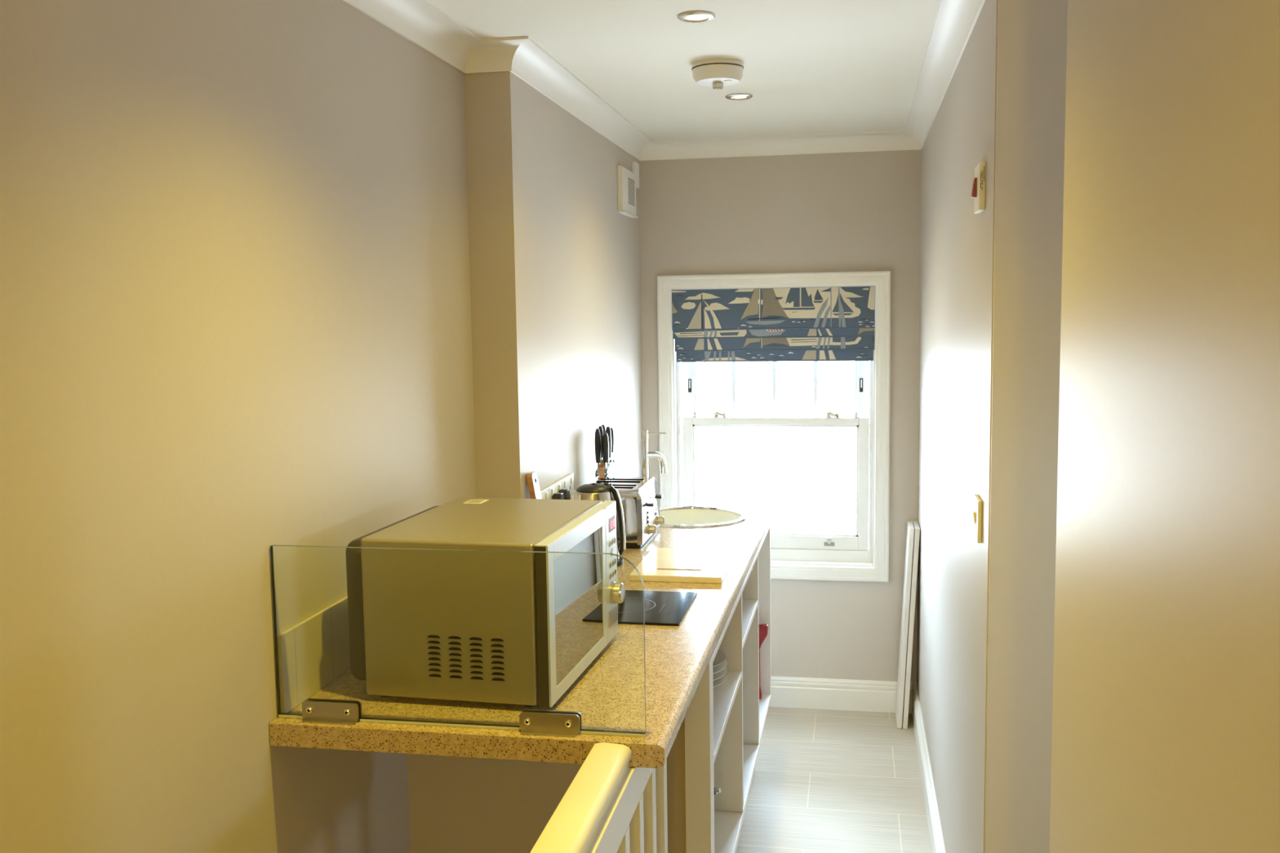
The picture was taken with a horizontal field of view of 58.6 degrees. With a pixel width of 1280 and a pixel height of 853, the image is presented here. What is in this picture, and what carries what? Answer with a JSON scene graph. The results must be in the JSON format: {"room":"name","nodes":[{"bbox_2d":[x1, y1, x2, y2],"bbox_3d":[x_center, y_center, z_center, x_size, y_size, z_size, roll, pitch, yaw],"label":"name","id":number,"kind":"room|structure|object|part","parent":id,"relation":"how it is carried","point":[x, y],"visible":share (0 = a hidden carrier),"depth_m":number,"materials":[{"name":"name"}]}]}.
{"room":"kitchen","nodes":[
{"label":"kitchen","id":0,"kind":"room"},
{"bbox_2d":[0,0,642,852],"bbox_3d":[-0.746,1.023,1.445,0.312,3.900,7.150,0,6,11],"label":"wall","id":1,"kind":"structure","parent":0,"point":[272,272],"depth_m":1.82,"materials":[{"name":"beige paint"}]},
{"bbox_2d":[277,595,350,713],"bbox_3d":[-0.460,0.370,2.444,0.118,0.138,1.054,0,6,11],"label":"backsplash","id":2,"kind":"structure","parent":1,"relation":"attached to","point":[314,651],"depth_m":2.04,"materials":[{"name":"beige tile"}]},
{"bbox_2d":[540,487,549,499],"bbox_3d":[-0.267,0.218,3.113,0.012,0.085,0.138,0,6,11],"label":"wall socket","id":3,"kind":"object","parent":1,"relation":"attached to","point":[544,492],"visible":0.29,"depth_m":3.14,"materials":[{"name":"white plastic"}]},
{"bbox_2d":[546,480,561,499],"bbox_3d":[-0.241,0.204,3.252,0.012,0.085,0.138,0,6,11],"label":"wall socket","id":4,"kind":"object","parent":1,"relation":"attached to","point":[556,486],"visible":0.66,"depth_m":3.23,"materials":[{"name":"white plastic"}]},
{"bbox_2d":[551,493,564,499],"bbox_3d":[-0.226,0.271,3.224,0.034,0.167,0.046,0,6,11],"label":"plug","id":5,"kind":"object","parent":4,"relation":"in","point":[556,495],"visible":0.32,"depth_m":3.20,"materials":[{"name":"black plastic"}]},
{"bbox_2d":[560,473,573,499],"bbox_3d":[-0.215,0.190,3.391,0.012,0.085,0.138,0,6,11],"label":"wall socket","id":6,"kind":"object","parent":1,"relation":"attached to","point":[567,482],"visible":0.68,"depth_m":3.40,"materials":[{"name":"white plastic"}]},
{"bbox_2d":[558,488,570,499],"bbox_3d":[-0.214,0.264,3.292,0.034,0.167,0.046,0,6,11],"label":"plug","id":7,"kind":"object","parent":6,"relation":"in","point":[566,492],"visible":0.3,"depth_m":3.27,"materials":[{"name":"black plastic"}]},
{"bbox_2d":[617,165,638,217],"bbox_3d":[-0.045,-0.871,4.249,0.026,0.167,0.270,0,6,11],"label":"air vent","id":8,"kind":"object","parent":1,"relation":"in","point":[626,179],"visible":1,"depth_m":4.18,"materials":[{"name":"beige plastic"}]},
{"bbox_3d":[-0.040,-0.874,4.248,0.005,0.154,0.246,0,6,11],"label":"plate","id":9,"kind":"part","parent":8,"relation":"part of","materials":[{"name":"white plastic"}]},
{"bbox_2d":[631,161,639,188],"bbox_3d":[-0.017,-0.976,4.430,0.014,0.095,0.085,0,6,11],"label":"cable box","id":10,"kind":"object","parent":1,"relation":"attached to","point":[635,166],"visible":0.8,"depth_m":4.41,"materials":[{"name":"white plastic"}]},
{"bbox_2d":[342,0,985,160],"bbox_3d":[-0.142,-0.748,1.145,1.210,0.065,6.737,0,6,11],"label":"trim","id":11,"kind":"structure","parent":1,"relation":"attached to","point":[420,22],"depth_m":3.13,"materials":[{"name":"white paint"}]},
{"bbox_2d":[406,717,685,852],"bbox_3d":[-0.191,1.665,2.548,0.618,2.388,0.022,0,6,11],"label":"wall","id":12,"kind":"structure","parent":0,"point":[457,804],"depth_m":2.48,"materials":[{"name":"beige paint"}]},
{"bbox_2d":[427,0,940,141],"bbox_3d":[0.474,-0.855,1.025,2.850,0.155,7.150,0,6,11],"label":"ceiling","id":13,"kind":"structure","parent":0,"point":[811,67],"depth_m":2.95,"materials":[{"name":"white paint"}]},
{"bbox_2d":[677,10,715,22],"bbox_3d":[0.127,-0.923,2.576,0.085,0.008,0.085,0,6,11],"label":"recessed light","id":14,"kind":"object","parent":13,"relation":"in","point":[695,16],"visible":1,"depth_m":2.56,"materials":[{"name":"silver metal"}]},
{"bbox_2d":[691,58,743,90],"bbox_3d":[0.210,-0.946,3.090,0.141,0.066,0.141,0,6,11],"label":"smoke detector","id":15,"kind":"object","parent":13,"relation":"attached to","point":[717,73],"visible":1,"depth_m":3.04,"materials":[{"name":"white plastic"}]},
{"bbox_2d":[724,93,752,100],"bbox_3d":[0.307,-1.021,3.539,0.085,0.008,0.085,0,6,11],"label":"recessed light","id":16,"kind":"object","parent":13,"relation":"in","point":[736,96],"visible":1,"depth_m":3.52,"materials":[{"name":"silver metal"}]},
{"bbox_2d":[639,149,921,691],"bbox_3d":[0.615,-0.068,4.626,1.591,2.400,0.213,0,6,11],"label":"wall","id":17,"kind":"structure","parent":0,"point":[858,211],"depth_m":4.48,"materials":[{"name":"beige paint"}]},
{"bbox_2d":[657,271,890,582],"bbox_3d":[0.544,-0.004,4.633,0.910,1.217,0.238,0,6,11],"label":"window","id":18,"kind":"structure","parent":17,"relation":"in","point":[863,556],"depth_m":4.56,"materials":[{"name":"white paint"}]},
{"bbox_2d":[671,286,875,362],"bbox_3d":[0.520,-0.400,4.499,0.793,0.288,0.031,0,6,11],"label":"blind","id":19,"kind":"object","parent":18,"relation":"attached to","point":[799,324],"visible":1,"depth_m":4.49,"materials":[{"name":"blue fabric"}]},
{"bbox_3d":[0.547,-0.271,4.640,0.756,0.545,0.040,0,6,11],"label":"sash","id":20,"kind":"part","parent":18,"relation":"part of","materials":[{"name":"white paint"}]},
{"bbox_3d":[0.549,0.229,4.645,0.750,0.534,0.040,0,6,11],"label":"sash","id":21,"kind":"part","parent":18,"relation":"part of","materials":[{"name":"white glass"}]},
{"bbox_2d":[768,675,911,713],"bbox_3d":[0.553,1.077,4.636,1.073,0.123,0.018,0,6,11],"label":"baseboard","id":22,"kind":"structure","parent":17,"relation":"attached to","point":[851,695],"depth_m":4.59,"materials":[{"name":"white paint"}]},
{"bbox_2d":[736,706,932,852],"bbox_3d":[0.545,2.271,1.332,2.800,1.600,7.150,0,6,11],"label":"floor","id":23,"kind":"structure","parent":0,"point":[824,780],"depth_m":3.84,"materials":[{"name":"grey tile"}]},
{"bbox_2d":[529,742,667,852],"bbox_3d":[-0.333,1.123,0.243,0.066,0.928,3.930,0,6,11],"label":"balustrade","id":24,"kind":"object","parent":23,"relation":"on","point":[610,806],"visible":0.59,"depth_m":1.69,"materials":[{"name":"beige paint"}]},
{"bbox_2d":[684,521,770,852],"bbox_3d":[0.033,0.844,3.186,0.536,0.888,1.634,0,6,11],"label":"base cabinet","id":25,"kind":"object","parent":23,"relation":"on","point":[725,722],"visible":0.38,"depth_m":2.98,"materials":[{"name":"white wood"}]},
{"bbox_2d":[269,506,771,768],"bbox_3d":[-0.084,0.407,2.911,0.683,0.038,2.178,0,6,11],"label":"countertop","id":26,"kind":"structure","parent":25,"relation":"on","point":[609,695],"depth_m":2.00,"materials":[{"name":"stone"}]},
{"bbox_2d":[270,545,646,737],"bbox_3d":[-0.303,0.347,1.865,0.632,0.296,0.040,0,6,11],"label":"glass screen","id":27,"kind":"object","parent":26,"relation":"on","point":[328,711],"visible":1,"depth_m":1.88,"materials":[{"name":"glass"}]},
{"bbox_2d":[345,497,624,707],"bbox_3d":[-0.279,0.317,2.180,0.416,0.292,0.461,0,6,13],"label":"microwave oven","id":28,"kind":"object","parent":26,"relation":"on","point":[509,628],"visible":0.99,"depth_m":1.98,"materials":[{"name":"silver metal"}]},
{"bbox_3d":[-0.122,0.319,2.098,0.020,0.276,0.373,0,6,13],"label":"door","id":29,"kind":"part","parent":28,"relation":"part of","materials":[{"name":"grey metal"}]},
{"bbox_3d":[-0.121,0.318,2.098,0.024,0.278,0.373,0,6,13],"label":"door frame","id":30,"kind":"part","parent":28,"relation":"part of","materials":[{"name":"silver metal"}]},
{"bbox_3d":[-0.068,0.295,2.322,0.024,0.278,0.086,0,6,13],"label":"control panel","id":31,"kind":"part","parent":28,"relation":"part of","materials":[{"name":"silver metal"}]},
{"bbox_2d":[526,471,542,498],"bbox_3d":[-0.255,0.248,3.037,0.060,0.263,0.135,0,6,11],"label":"paddle board","id":32,"kind":"object","parent":26,"relation":"on","point":[534,489],"visible":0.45,"depth_m":2.98,"materials":[{"name":"brown wood"}]},
{"bbox_2d":[569,483,626,566],"bbox_3d":[-0.124,0.261,3.081,0.162,0.220,0.160,0,6,11],"label":"kettle","id":33,"kind":"object","parent":26,"relation":"on","point":[591,491],"visible":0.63,"depth_m":3.07,"materials":[{"name":"silver metal"}]},
{"bbox_3d":[-0.177,0.189,3.084,0.024,0.034,0.036,0,6,11],"label":"spout","id":34,"kind":"part","parent":33,"relation":"part of","materials":[{"name":"metal"}]},
{"bbox_3d":[-0.127,0.165,3.072,0.091,0.019,0.091,0,6,11],"label":"lid","id":35,"kind":"part","parent":33,"relation":"part of","materials":[{"name":"black plastic"}]},
{"bbox_3d":[-0.067,0.254,3.090,0.048,0.194,0.021,-2,6,-9],"label":"handle","id":36,"kind":"part","parent":33,"relation":"part of","materials":[{"name":"black plastic"}]},
{"bbox_2d":[594,456,615,476],"bbox_3d":[-0.106,0.199,3.685,0.100,0.223,0.130,0,6,11],"label":"knife block","id":37,"kind":"object","parent":26,"relation":"on","point":[602,468],"visible":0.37,"depth_m":3.64,"materials":[{"name":"brown wood"}]},
{"bbox_2d":[595,428,601,475],"bbox_3d":[-0.133,0.123,3.637,0.021,0.234,0.028,0,6,11],"label":"knife","id":38,"kind":"object","parent":37,"relation":"in","point":[597,436],"visible":0.94,"depth_m":3.62,"materials":[{"name":"black plastic"}]},
{"bbox_2d":[598,426,603,463],"bbox_3d":[-0.126,0.112,3.675,0.021,0.226,0.028,0,6,11],"label":"knife","id":39,"kind":"object","parent":37,"relation":"in","point":[600,428],"visible":0.48,"depth_m":3.66,"materials":[{"name":"black plastic"}]},
{"bbox_2d":[601,425,605,458],"bbox_3d":[-0.119,0.102,3.710,0.021,0.214,0.026,0,6,11],"label":"knife","id":40,"kind":"object","parent":37,"relation":"in","point":[602,426],"visible":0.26,"depth_m":3.69,"materials":[{"name":"black plastic"}]},
{"bbox_3d":[-0.120,0.040,3.704,0.021,0.089,0.026,0,6,11],"label":"handle","id":41,"kind":"part","parent":40,"relation":"part of","materials":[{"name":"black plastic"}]},
{"bbox_2d":[602,432,608,471],"bbox_3d":[-0.108,0.130,3.634,0.021,0.220,0.028,0,6,11],"label":"knife","id":42,"kind":"object","parent":37,"relation":"in","point":[605,439],"visible":0.96,"depth_m":3.62,"materials":[{"name":"black plastic"}]},
{"bbox_2d":[605,426,611,465],"bbox_3d":[-0.101,0.112,3.672,0.021,0.224,0.028,0,6,11],"label":"knife","id":43,"kind":"object","parent":37,"relation":"in","point":[608,432],"visible":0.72,"depth_m":3.66,"materials":[{"name":"black plastic"}]},
{"bbox_3d":[-0.095,0.202,3.681,0.004,0.205,0.119,0,6,11],"label":"glass plate","id":44,"kind":"part","parent":37,"relation":"part of","materials":[{"name":"clear glass"}]},
{"bbox_2d":[609,427,613,460],"bbox_3d":[-0.093,0.106,3.711,0.021,0.204,0.025,0,6,11],"label":"knife","id":45,"kind":"object","parent":37,"relation":"in","point":[611,428],"visible":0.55,"depth_m":3.70,"materials":[{"name":"black plastic"}]},
{"bbox_2d":[586,475,664,548],"bbox_3d":[-0.056,0.252,3.417,0.226,0.170,0.297,0,6,11],"label":"toaster","id":46,"kind":"object","parent":26,"relation":"on","point":[640,496],"visible":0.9,"depth_m":3.30,"materials":[{"name":"silver metal"}]},
{"bbox_3d":[0.031,0.227,3.325,0.022,0.009,0.034,0,6,11],"label":"lever","id":47,"kind":"part","parent":46,"relation":"part of","materials":[{"name":"black plastic"}]},
{"bbox_3d":[0.037,0.302,3.360,0.022,0.033,0.033,0,6,11],"label":"browning knob","id":48,"kind":"part","parent":46,"relation":"part of","materials":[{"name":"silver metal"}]},
{"bbox_3d":[0.058,0.212,3.467,0.022,0.009,0.034,0,6,11],"label":"lever","id":49,"kind":"part","parent":46,"relation":"part of","materials":[{"name":"black plastic"}]},
{"bbox_3d":[0.064,0.288,3.502,0.022,0.033,0.033,0,6,11],"label":"browning knob","id":50,"kind":"part","parent":46,"relation":"part of","materials":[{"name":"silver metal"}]},
{"bbox_2d":[640,430,666,477],"bbox_3d":[0.046,0.161,3.635,0.124,0.304,0.052,-5,7,-39],"label":"mixer tap","id":51,"kind":"object","parent":26,"relation":"on","point":[646,454],"visible":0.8,"depth_m":3.60,"materials":[{"name":"silver metal"}]},
{"bbox_3d":[0.049,0.114,3.644,0.021,0.079,0.102,4,8,42],"label":"spout","id":52,"kind":"part","parent":51,"relation":"part of","materials":[{"name":"silver metal"}]},
{"bbox_3d":[0.052,0.021,3.610,0.063,0.009,0.006,-3,6,-19],"label":"lever","id":53,"kind":"part","parent":51,"relation":"part of","materials":[{"name":"silver metal"}]},
{"bbox_2d":[617,590,697,626],"bbox_3d":[-0.120,0.412,2.641,0.470,0.006,0.282,0,6,11],"label":"induction hob","id":54,"kind":"object","parent":26,"relation":"in","point":[660,607],"visible":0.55,"depth_m":2.60,"materials":[{"name":"black glass"}]},
{"bbox_2d":[629,547,735,583],"bbox_3d":[0.120,0.365,3.026,0.234,0.016,0.342,0,6,11],"label":"chopping board","id":55,"kind":"object","parent":26,"relation":"on","point":[683,565],"visible":1,"depth_m":2.97,"materials":[{"name":"brown wood"}]},
{"bbox_2d":[659,506,747,528],"bbox_3d":[0.170,0.374,3.771,0.373,0.164,0.373,0,6,11],"label":"sink","id":56,"kind":"object","parent":26,"relation":"in","point":[692,517],"visible":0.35,"depth_m":3.90,"materials":[{"name":"silver metal"}]},
{"bbox_3d":[0.170,0.378,3.771,0.332,0.156,0.332,0,6,11],"label":"bowl","id":57,"kind":"part","parent":56,"relation":"part of","materials":[{"name":"white ceramic"}]},
{"bbox_3d":[0.127,0.921,2.399,0.052,0.888,0.056,0,6,11],"label":"post","id":58,"kind":"part","parent":25,"relation":"part of","materials":[{"name":"white wood"}]},
{"bbox_2d":[714,787,720,795],"bbox_3d":[0.067,0.933,2.700,0.266,0.236,0.196,0,6,11],"label":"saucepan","id":59,"kind":"object","parent":25,"relation":"on","point":[717,790],"visible":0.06,"depth_m":2.60,"materials":[{"name":"metal"}]},
{"bbox_2d":[713,673,727,687],"bbox_3d":[0.097,0.637,2.861,0.241,0.026,0.241,0,6,11],"label":"dinner plate","id":60,"kind":"object","parent":25,"relation":"on","point":[716,682],"visible":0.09,"depth_m":2.82,"materials":[{"name":"white ceramic"}]},
{"bbox_2d":[712,666,727,680],"bbox_3d":[0.097,0.621,2.859,0.241,0.026,0.241,0,6,11],"label":"dinner plate","id":61,"kind":"object","parent":60,"relation":"on","point":[716,676],"visible":0.09,"depth_m":2.82,"materials":[{"name":"white ceramic"}]},
{"bbox_2d":[712,659,727,674],"bbox_3d":[0.097,0.604,2.857,0.241,0.026,0.241,0,6,11],"label":"dinner plate","id":62,"kind":"object","parent":61,"relation":"on","point":[722,666],"visible":0.09,"depth_m":2.82,"materials":[{"name":"white ceramic"}]},
{"bbox_2d":[712,648,725,667],"bbox_3d":[0.097,0.588,2.856,0.236,0.026,0.236,0,6,11],"label":"shallow bowl","id":63,"kind":"object","parent":62,"relation":"on","point":[720,657],"visible":0.09,"depth_m":2.85,"materials":[{"name":"white ceramic"}]},
{"bbox_3d":[-0.050,0.674,2.736,0.529,0.018,0.586,0,6,11],"label":"shelf","id":64,"kind":"part","parent":25,"relation":"part of","materials":[{"name":"white wood"}]},
{"bbox_3d":[0.288,0.408,3.128,0.018,0.015,1.532,0,6,11],"label":"rail","id":65,"kind":"part","parent":25,"relation":"part of","materials":[{"name":"white wood"}]},
{"bbox_3d":[0.045,1.006,3.236,0.530,0.016,1.532,0,6,11],"label":"board","id":66,"kind":"part","parent":25,"relation":"part of","materials":[{"name":"white wood"}]},
{"bbox_3d":[0.051,0.552,3.258,0.529,0.018,0.464,0,6,11],"label":"shelf","id":67,"kind":"part","parent":25,"relation":"part of","materials":[{"name":"white wood"}]},
{"bbox_2d":[758,623,768,698],"bbox_3d":[0.365,0.798,3.886,0.141,0.259,0.025,0,6,11],"label":"dustpan","id":68,"kind":"object","parent":25,"relation":"on","point":[762,628],"visible":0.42,"depth_m":3.86,"materials":[{"name":"red plastic"}]},
{"bbox_3d":[0.389,0.841,3.887,0.051,0.174,0.018,0,6,11],"label":"handle","id":69,"kind":"part","parent":68,"relation":"part of","materials":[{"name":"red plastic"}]},
{"bbox_3d":[0.187,0.629,3.962,0.530,0.617,0.016,0,6,11],"label":"panel","id":70,"kind":"part","parent":25,"relation":"part of","materials":[{"name":"white wood"}]},
{"bbox_2d":[895,520,914,728],"bbox_3d":[1.024,0.762,4.415,0.058,0.777,0.172,0,6,11],"label":"panel","id":71,"kind":"object","parent":23,"relation":"on","point":[910,529],"visible":1,"depth_m":4.35,"materials":[{"name":"white wood"}]},
{"bbox_2d":[902,520,919,728],"bbox_3d":[1.044,0.762,4.411,0.058,0.777,0.172,0,6,11],"label":"panel","id":72,"kind":"object","parent":23,"relation":"on","point":[917,529],"visible":0.86,"depth_m":4.33,"materials":[{"name":"white wood"}]},
{"bbox_2d":[916,0,1279,852],"bbox_3d":[1.182,0.383,1.020,1.447,2.600,7.150,0,6,11],"label":"wall","id":73,"kind":"structure","parent":0,"point":[1166,704],"depth_m":1.03,"materials":[{"name":"beige paint"}]},
{"bbox_2d":[911,682,945,852],"bbox_3d":[0.879,1.194,3.408,0.018,0.123,2.325,0,6,11],"label":"baseboard","id":74,"kind":"structure","parent":73,"relation":"attached to","point":[936,840],"depth_m":3.69,"materials":[{"name":"white paint"}]},
{"bbox_2d":[972,493,982,543],"bbox_3d":[0.679,0.185,2.307,0.014,0.086,0.088,0,6,11],"label":"light switch","id":75,"kind":"object","parent":73,"relation":"attached to","point":[977,505],"visible":1,"depth_m":2.27,"materials":[{"name":"beige plastic"}]},
{"bbox_2d":[970,162,986,213],"bbox_3d":[0.672,-0.473,2.272,0.021,0.092,0.092,0,6,11],"label":"switch","id":76,"kind":"object","parent":73,"relation":"attached to","point":[978,193],"visible":1,"depth_m":2.23,"materials":[{"name":"beige plastic"}]},
{"bbox_2d":[980,166,984,188],"bbox_3d":[0.667,-0.484,2.224,0.007,0.046,0.001,0,6,11],"label":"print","id":77,"kind":"object","parent":76,"relation":"attached to","point":[982,168],"depth_m":2.22,"materials":[{"name":"grey"}]},
{"bbox_2d":[984,0,1067,852],"bbox_3d":[0.866,0.246,2.119,0.418,2.266,0.012,0,6,11],"label":"trim","id":78,"kind":"structure","parent":73,"relation":"attached to","point":[1032,46],"depth_m":2.12,"materials":[{"name":"grey paint"}]}
]}

